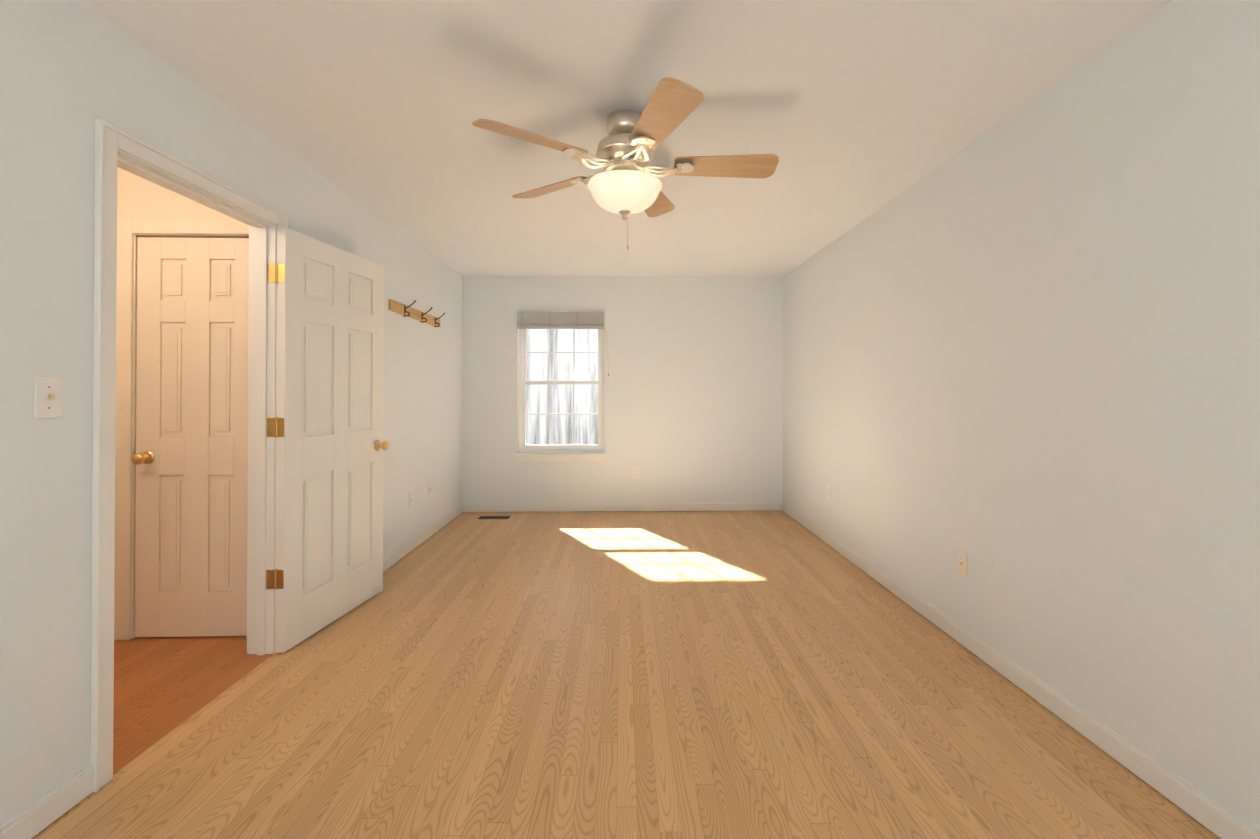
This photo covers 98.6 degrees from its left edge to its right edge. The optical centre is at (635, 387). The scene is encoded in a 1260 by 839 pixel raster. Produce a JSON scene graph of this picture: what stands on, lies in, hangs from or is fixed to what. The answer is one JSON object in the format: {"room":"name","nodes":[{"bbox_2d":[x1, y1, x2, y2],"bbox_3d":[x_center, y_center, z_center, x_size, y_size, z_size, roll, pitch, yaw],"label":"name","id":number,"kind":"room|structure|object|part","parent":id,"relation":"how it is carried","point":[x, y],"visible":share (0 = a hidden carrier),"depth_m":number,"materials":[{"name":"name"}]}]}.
{"room":"empty bedroom","nodes":[
{"label":"empty bedroom","id":0,"kind":"room"},
{"bbox_2d":[117,167,233,218],"bbox_3d":[-2.678,0.042,1.865,1.725,2.440,2.130,0,0,-1],"label":"wall","id":1,"kind":"structure","parent":0,"point":[138,197],"depth_m":2.74,"materials":[{"name":"beige paint"}]},
{"bbox_2d":[114,218,248,639],"bbox_3d":[-2.234,0.209,2.782,0.757,2.118,0.115,0,0,-1],"label":"door frame","id":2,"kind":"structure","parent":1,"relation":"attached to","point":[130,231],"depth_m":2.72,"materials":[{"name":"beige paint"}]},
{"bbox_2d":[132,237,248,636],"bbox_3d":[-2.223,0.250,2.725,0.604,2.020,0.106,0,0,-1],"label":"hall door","id":3,"kind":"structure","parent":1,"relation":"in","point":[190,458],"depth_m":2.74,"materials":[{"name":"beige paint"}]},
{"bbox_2d":[0,0,462,826],"bbox_3d":[-1.768,0.045,2.281,0.115,2.440,6.920,0,0,-1],"label":"wall","id":4,"kind":"structure","parent":0,"point":[72,72],"depth_m":1.64,"materials":[{"name":"white paint"}]},
{"bbox_2d":[0,764,93,838],"bbox_3d":[-1.657,1.204,0.314,0.015,0.086,2.738,0,0,-1],"label":"baseboard","id":5,"kind":"structure","parent":4,"relation":"attached to","point":[52,806],"depth_m":1.55,"materials":[{"name":"white wood"}]},
{"bbox_2d":[34,377,61,417],"bbox_3d":[-1.684,0.030,1.558,0.017,0.115,0.070,0,0,-1],"label":"switch plate","id":6,"kind":"object","parent":4,"relation":"attached to","point":[47,397],"visible":1,"depth_m":1.55,"materials":[{"name":"white plastic"}]},
{"bbox_2d":[90,119,287,791],"bbox_3d":[-1.765,0.213,2.165,0.155,2.102,0.954,0,0,-1],"label":"door frame","id":7,"kind":"structure","parent":4,"relation":"attached to","point":[110,139],"depth_m":1.92,"materials":[{"name":"white wood"}]},
{"bbox_3d":[-1.832,0.213,2.163,0.020,2.102,0.954,0,0,-1],"label":"hall door casing trim","id":8,"kind":"part","parent":7,"relation":"part of","materials":[{"name":"white wood"}]},
{"bbox_2d":[266,228,389,652],"bbox_3d":[-1.637,0.252,2.973,0.177,2.020,0.821,0,0,7],"label":"room door","id":9,"kind":"structure","parent":4,"relation":"in","point":[329,427],"depth_m":2.86,"materials":[{"name":"white wood"}]},
{"bbox_3d":[-1.735,0.184,2.575,0.034,1.545,0.002,0,0,-1],"label":"door jamb hinge leaves","id":10,"kind":"part","parent":9,"relation":"part of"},
{"bbox_2d":[409,490,412,506],"bbox_3d":[-1.753,0.869,4.236,0.007,0.115,0.070,0,0,-1],"label":"electrical outlet","id":11,"kind":"object","parent":4,"relation":"attached to","point":[410,498],"visible":1,"depth_m":4.22,"materials":[{"name":"white plastic"}]},
{"bbox_2d":[389,299,444,326],"bbox_3d":[-1.707,-0.590,4.348,0.104,0.125,1.040,0,0,-1],"label":"hook rail","id":12,"kind":"object","parent":4,"relation":"attached to","point":[404,310],"visible":1,"depth_m":4.24,"materials":[{"name":"brown wood"}]},
{"bbox_2d":[383,503,463,571],"bbox_3d":[-1.746,1.231,4.090,0.015,0.086,2.908,0,0,-1],"label":"baseboard","id":13,"kind":"structure","parent":4,"relation":"attached to","point":[399,553],"depth_m":4.38,"materials":[{"name":"white wood"}]},
{"bbox_2d":[428,482,430,495],"bbox_3d":[-1.758,0.872,4.636,0.016,0.115,0.045,0,0,-1],"label":"jack","id":14,"kind":"object","parent":4,"relation":"attached to","point":[429,488],"visible":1,"depth_m":4.63,"materials":[{"name":"white plastic"}]},
{"bbox_2d":[462,276,782,511],"bbox_3d":[-0.133,0.069,5.706,3.545,2.440,0.150,0,0,-1],"label":"wall","id":15,"kind":"structure","parent":0,"point":[693,396],"depth_m":5.64,"materials":[{"name":"white paint"}]},
{"bbox_2d":[514,453,606,461],"bbox_3d":[-0.774,0.730,5.623,0.960,0.082,0.085,0,0,-1],"label":"window sill","id":16,"kind":"structure","parent":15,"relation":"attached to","point":[560,457],"depth_m":5.59,"materials":[{"name":"white wood"}]},
{"bbox_2d":[517,312,603,328],"bbox_3d":[-0.773,-0.689,5.594,0.898,0.176,0.054,0,0,-1],"label":"window shade","id":17,"kind":"object","parent":15,"relation":"attached to","point":[560,320],"visible":0.96,"depth_m":5.58,"materials":[{"name":"grey fabric"}]},
{"bbox_2d":[519,329,603,452],"bbox_3d":[-0.776,-0.026,5.719,0.890,1.430,0.095,0,0,-1],"label":"window","id":18,"kind":"structure","parent":15,"relation":"in","point":[552,448],"depth_m":5.68,"materials":[{"name":"white plastic"}]},
{"bbox_2d":[464,502,779,511],"bbox_3d":[-0.139,1.242,5.615,3.300,0.086,0.013,0,0,-1],"label":"baseboard","id":19,"kind":"structure","parent":15,"relation":"attached to","point":[659,506],"depth_m":5.61,"materials":[{"name":"white wood"}]},
{"bbox_2d":[632,467,638,477],"bbox_3d":[0.001,0.889,5.625,0.070,0.115,0.007,0,0,-1],"label":"electrical outlet","id":20,"kind":"object","parent":15,"relation":"attached to","point":[635,472],"visible":1,"depth_m":5.62,"materials":[{"name":"white plastic"}]},
{"bbox_2d":[31,510,1220,838],"bbox_3d":[-0.915,1.315,2.292,5.270,0.100,6.920,0,0,-1],"label":"floor","id":21,"kind":"structure","parent":0,"point":[779,674],"depth_m":2.08,"materials":[{"name":"brown wood"}]},
{"bbox_2d":[478,516,510,518],"bbox_3d":[-1.393,1.284,5.337,0.300,0.005,0.110,0,0,-1],"label":"floor vent","id":22,"kind":"object","parent":21,"relation":"in","point":[494,517],"visible":1,"depth_m":5.33,"materials":[{"name":"brown metal"}]},
{"bbox_2d":[80,0,1171,276],"bbox_3d":[-0.915,-1.225,2.311,5.270,0.100,6.920,0,0,-1],"label":"ceiling","id":23,"kind":"structure","parent":0,"point":[850,114],"depth_m":2.18,"materials":[{"name":"white paint"}]},
{"bbox_2d":[472,77,778,250],"bbox_3d":[0.001,-0.885,2.367,1.236,0.579,1.289,0,0,-1],"label":"ceiling fan","id":24,"kind":"object","parent":23,"relation":"hanging from","point":[626,182],"visible":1,"depth_m":2.27,"materials":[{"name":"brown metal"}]},
{"bbox_3d":[-0.046,-0.829,2.368,0.328,0.124,0.328,0,0,-1],"label":"lamp shade","id":25,"kind":"part","parent":24,"relation":"part of","materials":[{"name":"white glass"}]},
{"bbox_2d":[782,0,1259,831],"bbox_3d":[1.671,0.045,2.288,0.100,2.440,6.770,0,0,-1],"label":"wall","id":26,"kind":"structure","parent":0,"point":[1022,358],"depth_m":1.96,"materials":[{"name":"white paint"}]},
{"bbox_2d":[827,485,830,500],"bbox_3d":[1.567,0.860,4.395,0.007,0.115,0.070,0,0,-1],"label":"electrical outlet","id":27,"kind":"object","parent":26,"relation":"attached to","point":[829,493],"visible":1,"depth_m":4.38,"materials":[{"name":"white plastic"}]},
{"bbox_2d":[958,550,966,576],"bbox_3d":[1.604,0.868,2.665,0.016,0.115,0.070,0,0,-1],"label":"jack","id":28,"kind":"object","parent":26,"relation":"attached to","point":[962,563],"visible":1,"depth_m":2.66,"materials":[{"name":"beige plastic"}]},
{"bbox_2d":[780,502,1259,838],"bbox_3d":[1.613,1.218,2.328,0.015,0.086,6.670,0,0,-1],"label":"baseboard","id":29,"kind":"structure","parent":26,"relation":"attached to","point":[1216,818],"depth_m":1.99,"materials":[{"name":"white wood"}]},
{"label":"outside","id":30,"kind":"structure","parent":0,"visible":0},
{"bbox_2d":[526,329,597,444],"bbox_3d":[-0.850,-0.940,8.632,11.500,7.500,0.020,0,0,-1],"label":"window panes","id":31,"kind":"structure","parent":30,"point":[542,359],"depth_m":8.61,"materials":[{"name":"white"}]}
]}

